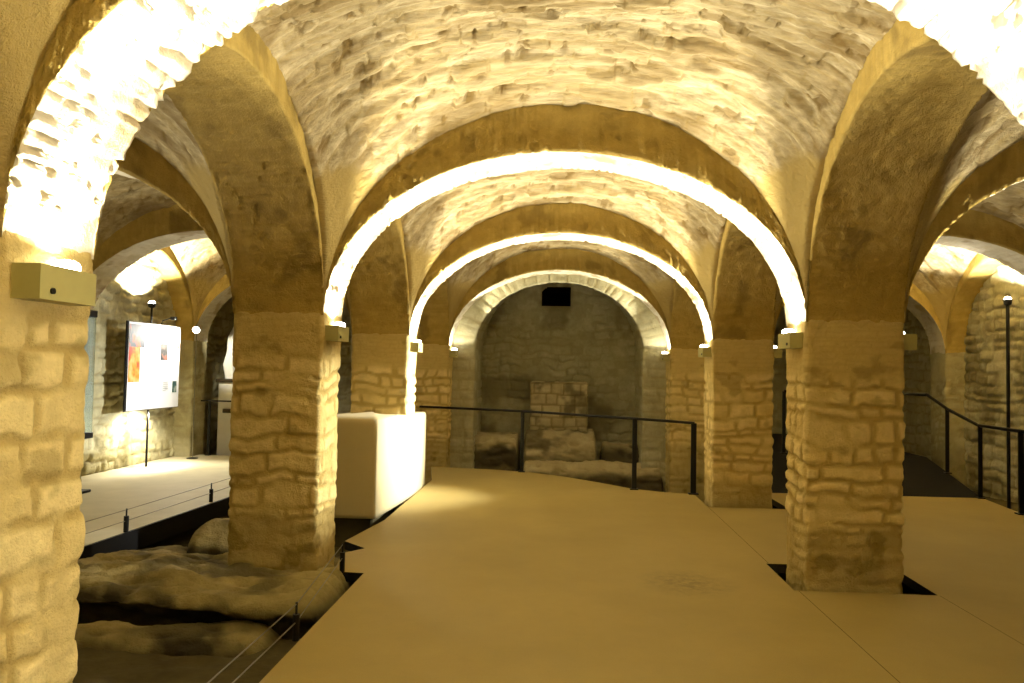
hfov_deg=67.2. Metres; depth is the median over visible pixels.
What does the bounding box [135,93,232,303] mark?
ceiling
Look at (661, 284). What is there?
ceiling
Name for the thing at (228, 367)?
statue
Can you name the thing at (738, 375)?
stone pillar
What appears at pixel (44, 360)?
stone pillar
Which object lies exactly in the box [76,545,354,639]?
rock ledge
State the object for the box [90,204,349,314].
arch
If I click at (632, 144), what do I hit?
stone arch
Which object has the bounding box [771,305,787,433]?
wall
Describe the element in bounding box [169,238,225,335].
ceiling
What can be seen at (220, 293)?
arch
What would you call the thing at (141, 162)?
arch
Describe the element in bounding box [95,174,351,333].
ceiling
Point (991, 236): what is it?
arch
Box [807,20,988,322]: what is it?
arch
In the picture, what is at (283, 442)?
stone pillar
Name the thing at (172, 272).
arch
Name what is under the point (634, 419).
railing
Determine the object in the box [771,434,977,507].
floor
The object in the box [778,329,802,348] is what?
box
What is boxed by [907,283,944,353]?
arch
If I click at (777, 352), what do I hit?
box
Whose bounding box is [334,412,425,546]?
block
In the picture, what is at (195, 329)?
spotlight
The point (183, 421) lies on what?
pillar
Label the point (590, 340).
wall
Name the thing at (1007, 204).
ceiling
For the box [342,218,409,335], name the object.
arch
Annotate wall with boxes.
[81,256,233,475]
[337,300,351,413]
[480,282,635,459]
[524,460,662,491]
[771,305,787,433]
[902,264,1023,502]
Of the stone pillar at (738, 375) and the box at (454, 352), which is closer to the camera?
the stone pillar at (738, 375)
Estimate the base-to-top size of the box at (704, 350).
0.153 m
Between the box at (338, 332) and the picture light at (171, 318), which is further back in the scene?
the picture light at (171, 318)
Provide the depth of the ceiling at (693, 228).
8.90 m
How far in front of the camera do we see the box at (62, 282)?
2.56 m
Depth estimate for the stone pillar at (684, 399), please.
12.32 m
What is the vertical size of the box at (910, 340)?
0.153 m
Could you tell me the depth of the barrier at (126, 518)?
7.14 m
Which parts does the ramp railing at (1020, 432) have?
post, rail, post, post, post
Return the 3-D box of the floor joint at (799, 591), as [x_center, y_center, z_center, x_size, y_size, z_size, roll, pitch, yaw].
[1.841,1.641,2.153,0.004,0.001,6.640,1,-2,3]
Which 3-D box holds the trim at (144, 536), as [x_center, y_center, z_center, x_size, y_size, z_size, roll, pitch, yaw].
[-3.623,1.787,5.932,0.098,0.196,13.961,1,-2,6]
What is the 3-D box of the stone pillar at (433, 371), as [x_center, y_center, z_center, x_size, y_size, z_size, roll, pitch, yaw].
[-1.380,0.986,12.813,0.733,3.100,0.535,1,-2,3]
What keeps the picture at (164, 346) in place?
attached to the panel
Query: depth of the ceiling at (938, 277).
11.87 m
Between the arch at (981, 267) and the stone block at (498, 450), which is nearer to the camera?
the arch at (981, 267)
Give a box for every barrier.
[85,478,229,533]
[207,543,344,682]
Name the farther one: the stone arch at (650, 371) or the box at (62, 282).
the stone arch at (650, 371)
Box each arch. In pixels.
[1,0,1023,259]
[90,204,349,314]
[92,25,323,314]
[115,137,233,313]
[194,274,231,340]
[323,104,806,325]
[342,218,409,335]
[406,257,448,344]
[409,203,712,340]
[449,249,670,349]
[450,273,666,491]
[670,279,704,348]
[713,218,777,340]
[775,209,1023,326]
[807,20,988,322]
[905,139,1023,311]
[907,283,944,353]
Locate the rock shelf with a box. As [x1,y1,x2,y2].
[75,620,282,657]
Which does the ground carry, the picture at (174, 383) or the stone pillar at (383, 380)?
the stone pillar at (383, 380)
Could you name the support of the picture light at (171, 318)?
attached to the panel
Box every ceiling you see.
[0,0,73,229]
[95,0,896,314]
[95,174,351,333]
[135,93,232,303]
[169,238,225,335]
[342,168,785,334]
[447,240,704,343]
[774,181,1023,334]
[905,89,1023,317]
[912,244,976,347]
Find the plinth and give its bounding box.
[216,378,232,455]
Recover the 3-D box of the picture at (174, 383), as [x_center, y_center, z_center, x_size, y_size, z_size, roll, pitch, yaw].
[-5.309,0.709,12.106,0.003,0.175,0.131,1,-2,3]
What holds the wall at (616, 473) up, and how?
on the ground
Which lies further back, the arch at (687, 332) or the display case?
the arch at (687, 332)
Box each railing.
[201,400,230,455]
[419,405,698,494]
[780,390,1023,514]
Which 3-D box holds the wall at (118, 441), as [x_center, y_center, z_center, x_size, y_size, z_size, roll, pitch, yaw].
[-5.911,0.258,7.691,0.090,4.500,17.470,1,-2,3]
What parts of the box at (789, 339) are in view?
bulb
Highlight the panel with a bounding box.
[123,301,180,466]
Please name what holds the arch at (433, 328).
on the stone pillar at (383, 380)
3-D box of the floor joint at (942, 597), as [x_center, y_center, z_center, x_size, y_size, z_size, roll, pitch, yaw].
[2.809,1.656,2.096,0.004,0.001,6.640,1,-2,3]
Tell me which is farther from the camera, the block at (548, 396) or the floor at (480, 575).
the block at (548, 396)
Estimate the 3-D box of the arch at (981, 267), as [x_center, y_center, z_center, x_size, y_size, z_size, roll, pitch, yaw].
[6.914,-0.669,10.693,0.363,1.610,2.894,1,-2,3]
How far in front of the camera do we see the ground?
4.62 m
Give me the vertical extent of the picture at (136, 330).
0.325 m
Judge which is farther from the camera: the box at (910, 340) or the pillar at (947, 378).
the pillar at (947, 378)
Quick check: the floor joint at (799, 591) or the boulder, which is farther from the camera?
the boulder
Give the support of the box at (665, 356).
attached to the stone pillar at (684, 399)
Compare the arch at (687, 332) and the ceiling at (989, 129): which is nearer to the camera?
the ceiling at (989, 129)
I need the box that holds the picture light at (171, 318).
[161,317,176,323]
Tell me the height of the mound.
1.116 m
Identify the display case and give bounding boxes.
[81,310,97,493]
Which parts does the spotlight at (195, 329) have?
bulb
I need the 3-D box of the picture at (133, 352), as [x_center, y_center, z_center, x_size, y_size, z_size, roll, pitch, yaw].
[-5.372,0.326,10.946,0.003,0.500,0.292,1,-2,3]
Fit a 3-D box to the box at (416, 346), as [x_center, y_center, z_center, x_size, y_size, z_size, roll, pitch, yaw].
[-1.168,0.053,9.390,0.122,0.153,0.300,1,-2,3]
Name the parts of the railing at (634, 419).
post, rail, post, post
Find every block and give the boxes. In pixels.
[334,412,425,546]
[474,431,519,470]
[529,381,587,431]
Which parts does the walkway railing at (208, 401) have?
post, rail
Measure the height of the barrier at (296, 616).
0.210 m
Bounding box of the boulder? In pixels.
[186,518,229,554]
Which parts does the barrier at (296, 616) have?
post, post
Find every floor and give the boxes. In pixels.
[80,455,230,545]
[259,467,1023,682]
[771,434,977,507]
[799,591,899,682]
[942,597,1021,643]
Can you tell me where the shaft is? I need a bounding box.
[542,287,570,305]
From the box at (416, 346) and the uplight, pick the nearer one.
the box at (416, 346)
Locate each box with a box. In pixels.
[10,260,95,305]
[325,322,348,341]
[410,340,422,351]
[449,348,457,356]
[661,352,669,360]
[698,344,711,356]
[774,346,781,357]
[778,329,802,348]
[903,331,916,350]
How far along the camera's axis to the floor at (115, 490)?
9.28 m
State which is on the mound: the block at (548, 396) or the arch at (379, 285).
the block at (548, 396)
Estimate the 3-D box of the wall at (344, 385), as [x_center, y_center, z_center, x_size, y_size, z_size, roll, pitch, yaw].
[-3.225,0.625,16.076,4.580,4.500,0.084,1,-2,3]
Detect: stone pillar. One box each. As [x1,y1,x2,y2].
[0,101,92,682]
[227,240,341,571]
[350,333,416,510]
[414,344,452,494]
[665,316,705,502]
[703,338,773,508]
[785,248,905,593]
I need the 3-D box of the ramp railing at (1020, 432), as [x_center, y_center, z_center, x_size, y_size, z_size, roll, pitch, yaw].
[4.976,1.310,9.204,2.140,1.312,4.730,1,-2,3]
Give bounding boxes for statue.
[223,327,234,378]
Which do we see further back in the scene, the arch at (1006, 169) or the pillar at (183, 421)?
the pillar at (183, 421)
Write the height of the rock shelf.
0.301 m
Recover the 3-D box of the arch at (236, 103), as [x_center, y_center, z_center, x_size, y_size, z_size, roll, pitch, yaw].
[-1.849,-1.067,4.438,0.718,1.610,2.896,1,-2,3]
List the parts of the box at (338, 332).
bulb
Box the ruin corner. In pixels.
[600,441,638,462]
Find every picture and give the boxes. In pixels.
[128,347,139,381]
[129,323,144,346]
[161,343,167,359]
[172,381,176,391]
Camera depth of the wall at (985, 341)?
11.45 m
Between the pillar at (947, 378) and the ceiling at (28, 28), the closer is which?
the ceiling at (28, 28)
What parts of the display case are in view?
foot plate, glass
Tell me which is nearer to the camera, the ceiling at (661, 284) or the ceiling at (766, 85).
the ceiling at (766, 85)
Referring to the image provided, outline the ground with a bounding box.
[72,491,1017,682]
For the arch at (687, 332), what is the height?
1.610 m
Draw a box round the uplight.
[1003,296,1011,508]
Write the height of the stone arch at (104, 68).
1.690 m
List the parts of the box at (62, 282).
screw knob, bulb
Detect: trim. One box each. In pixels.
[78,497,229,559]
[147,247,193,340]
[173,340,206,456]
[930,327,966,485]
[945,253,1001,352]
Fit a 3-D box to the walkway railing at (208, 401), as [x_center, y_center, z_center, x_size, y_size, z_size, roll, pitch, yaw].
[-4.159,1.474,12.971,2.272,0.934,0.082,1,-2,5]
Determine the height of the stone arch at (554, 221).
1.690 m
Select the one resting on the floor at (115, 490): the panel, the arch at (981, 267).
the panel
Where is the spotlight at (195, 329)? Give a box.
[186,325,199,458]
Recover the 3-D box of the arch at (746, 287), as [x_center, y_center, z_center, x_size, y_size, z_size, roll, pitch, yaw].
[2.623,-0.866,7.561,0.724,1.610,2.895,1,-2,3]
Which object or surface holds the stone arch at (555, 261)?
on the stone pillar at (433, 371)
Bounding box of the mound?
[524,426,596,462]
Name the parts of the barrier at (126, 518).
post, post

